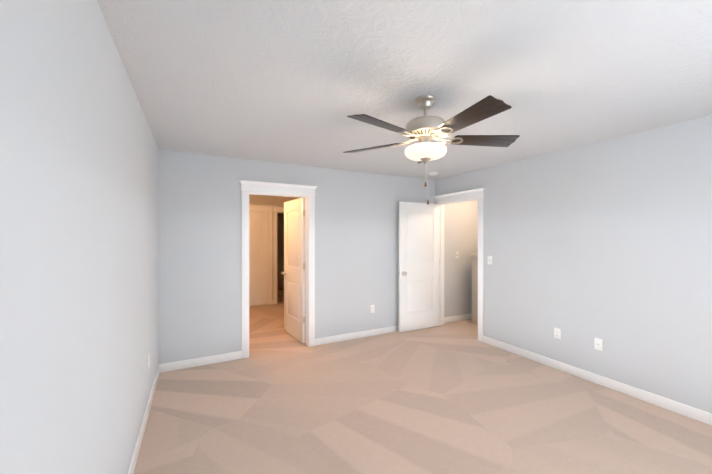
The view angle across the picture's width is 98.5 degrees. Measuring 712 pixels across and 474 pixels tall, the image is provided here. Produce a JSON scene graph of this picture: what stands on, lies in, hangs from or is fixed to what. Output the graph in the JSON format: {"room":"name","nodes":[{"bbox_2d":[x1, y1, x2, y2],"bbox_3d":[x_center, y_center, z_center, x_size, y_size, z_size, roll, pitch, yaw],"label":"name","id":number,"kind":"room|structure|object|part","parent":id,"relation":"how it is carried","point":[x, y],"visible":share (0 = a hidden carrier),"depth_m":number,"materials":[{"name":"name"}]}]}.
{"room":"empty bedroom","nodes":[
{"label":"empty bedroom","id":0,"kind":"room"},
{"bbox_2d":[0,0,157,473],"bbox_3d":[-1.109,0.259,1.227,0.120,2.440,4.720,0,0,-28],"label":"wall","id":1,"kind":"structure","parent":0,"point":[78,245],"depth_m":0.99,"materials":[{"name":"paint"}]},
{"bbox_2d":[127,365,159,473],"bbox_3d":[-1.078,1.433,1.311,0.014,0.092,4.572,0,0,-28],"label":"baseboard","id":2,"kind":"structure","parent":1,"relation":"attached to","point":[132,466],"depth_m":2.28,"materials":[{"name":"white wood"}]},
{"bbox_2d":[249,194,301,205],"bbox_3d":[-1.856,0.261,6.789,1.760,2.440,0.120,0,0,-28],"label":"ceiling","id":3,"kind":"structure","parent":0,"point":[258,199],"depth_m":6.70,"materials":[{"name":"paint"}]},
{"bbox_2d":[249,211,267,305],"bbox_3d":[-2.258,0.461,6.530,0.762,2.015,0.167,0,0,-28],"label":"closet door","id":4,"kind":"structure","parent":3,"relation":"in","point":[258,258],"depth_m":6.60,"materials":[{"name":"white wood"}]},
{"bbox_2d":[249,204,283,304],"bbox_3d":[-1.845,0.397,6.769,1.964,2.168,0.166,0,0,-28],"label":"door frame","id":5,"kind":"structure","parent":3,"relation":"attached to","point":[264,208],"depth_m":6.72,"materials":[{"name":"white wood"}]},
{"bbox_2d":[277,213,283,290],"bbox_3d":[-2.840,0.261,8.079,3.040,2.440,0.120,0,0,-28],"label":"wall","id":6,"kind":"structure","parent":0,"point":[280,249],"depth_m":8.41,"materials":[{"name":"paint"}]},
{"bbox_2d":[158,149,477,363],"bbox_3d":[0.140,0.260,4.619,5.490,2.440,0.120,0,0,-28],"label":"wall","id":7,"kind":"structure","parent":0,"point":[356,244],"depth_m":4.07,"materials":[{"name":"paint"}]},
{"bbox_2d":[158,351,241,372],"bbox_3d":[-1.774,1.434,3.536,0.855,0.092,0.014,0,0,-28],"label":"baseboard","id":8,"kind":"structure","parent":7,"relation":"attached to","point":[182,364],"depth_m":3.52,"materials":[{"name":"white wood"}]},
{"bbox_2d":[239,180,317,358],"bbox_3d":[-1.011,0.396,4.013,1.004,2.168,0.212,0,0,-28],"label":"door frame","id":9,"kind":"structure","parent":7,"relation":"attached to","point":[307,193],"depth_m":3.97,"materials":[{"name":"white wood"}]},
{"bbox_2d":[281,198,304,342],"bbox_3d":[-0.943,0.461,4.541,0.173,2.015,0.759,0,0,-28],"label":"door","id":10,"kind":"structure","parent":7,"relation":"in","point":[294,268],"depth_m":4.49,"materials":[{"name":"white wood"}]},
{"bbox_2d":[315,325,398,345],"bbox_3d":[0.384,1.434,4.671,2.141,0.092,0.014,0,0,-28],"label":"baseboard","id":11,"kind":"structure","parent":7,"relation":"attached to","point":[344,337],"depth_m":4.46,"materials":[{"name":"white wood"}]},
{"bbox_2d":[370,305,373,312],"bbox_3d":[0.245,1.080,4.605,0.070,0.115,0.016,0,0,-28],"label":"electrical outlet","id":12,"kind":"object","parent":7,"relation":"attached to","point":[371,308],"visible":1,"depth_m":4.59,"materials":[{"name":"white plastic"}]},
{"bbox_2d":[444,313,471,322],"bbox_3d":[2.031,1.434,5.538,1.286,0.092,0.014,0,0,-28],"label":"baseboard","id":13,"kind":"structure","parent":7,"relation":"attached to","point":[457,318],"depth_m":5.41,"materials":[{"name":"white wood"}]},
{"bbox_2d":[97,0,711,179],"bbox_3d":[0.256,-1.010,4.527,5.610,0.100,9.290,0,0,-28],"label":"ceiling","id":14,"kind":"structure","parent":0,"point":[297,82],"depth_m":1.79,"materials":[{"name":"grey paint"}]},
{"bbox_2d":[343,95,519,204],"bbox_3d":[0.490,-0.593,2.114,1.268,0.735,1.243,0,0,-28],"label":"ceiling fan","id":15,"kind":"object","parent":14,"relation":"hanging from","point":[425,130],"visible":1,"depth_m":2.03,"materials":[{"name":"silver metal"}]},
{"bbox_3d":[0.486,-0.587,2.146,0.287,0.080,0.287,0,0,-28],"label":"lamp shade","id":16,"kind":"part","parent":15,"relation":"part of","materials":[{"name":"white glass"}]},
{"bbox_2d":[428,172,437,175],"bbox_3d":[1.151,-0.941,4.575,0.136,0.038,0.136,0,0,-28],"label":"smoke detector","id":17,"kind":"object","parent":14,"relation":"attached to","point":[432,173],"visible":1,"depth_m":4.54,"materials":[{"name":"white plastic"}]},
{"bbox_2d":[134,291,711,473],"bbox_3d":[0.256,1.530,4.527,5.610,0.100,9.290,0,0,-28],"label":"floor","id":18,"kind":"structure","parent":0,"point":[456,397],"depth_m":2.53,"materials":[{"name":"carpet"}]},
{"bbox_2d":[435,180,437,195],"bbox_3d":[1.406,0.260,5.186,0.120,2.440,0.055,0,0,-28],"label":"wall","id":19,"kind":"structure","parent":0,"point":[436,187],"depth_m":5.16,"materials":[{"name":"paint"}]},
{"bbox_2d":[472,256,477,323],"bbox_3d":[2.373,0.905,5.421,0.790,1.150,0.120,0,0,-28],"label":"wall","id":20,"kind":"structure","parent":0,"point":[474,289],"depth_m":5.23,"materials":[{"name":"paint"}]},
{"bbox_2d":[438,115,711,412],"bbox_3d":[2.505,0.260,3.098,0.120,2.440,4.665,0,0,-28],"label":"wall","id":21,"kind":"structure","parent":0,"point":[608,242],"depth_m":2.98,"materials":[{"name":"paint"}]},
{"bbox_2d":[399,201,439,331],"bbox_3d":[1.026,0.461,4.912,0.816,2.015,0.167,0,0,-28],"label":"door","id":22,"kind":"structure","parent":21,"relation":"in","point":[419,265],"depth_m":4.89,"materials":[{"name":"white wood"}]},
{"bbox_2d":[433,188,484,341],"bbox_3d":[1.629,0.396,4.763,0.212,2.168,1.008,0,0,-28],"label":"door frame","id":23,"kind":"structure","parent":21,"relation":"attached to","point":[463,196],"depth_m":4.50,"materials":[{"name":"white wood"}]},
{"bbox_2d":[488,256,491,264],"bbox_3d":[1.839,0.320,4.219,0.016,0.115,0.070,0,0,-28],"label":"light switch","id":24,"kind":"object","parent":21,"relation":"attached to","point":[489,259],"visible":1,"depth_m":4.21,"materials":[{"name":"white plastic"}]},
{"bbox_2d":[554,327,560,338],"bbox_3d":[2.259,1.080,3.435,0.016,0.115,0.070,0,0,-28],"label":"electrical outlet","id":25,"kind":"object","parent":21,"relation":"attached to","point":[557,333],"visible":1,"depth_m":3.43,"materials":[{"name":"white plastic"}]},
{"bbox_2d":[483,336,711,425],"bbox_3d":[2.633,1.434,2.711,0.014,0.092,3.622,0,0,-28],"label":"baseboard","id":26,"kind":"structure","parent":21,"relation":"attached to","point":[678,407],"depth_m":2.97,"materials":[{"name":"white wood"}]},
{"bbox_2d":[594,338,602,350],"bbox_3d":[2.435,1.080,3.083,0.017,0.115,0.070,0,0,-28],"label":"outlet","id":27,"kind":"object","parent":21,"relation":"attached to","point":[598,344],"visible":1,"depth_m":3.08,"materials":[{"name":"white plastic"}]}
]}

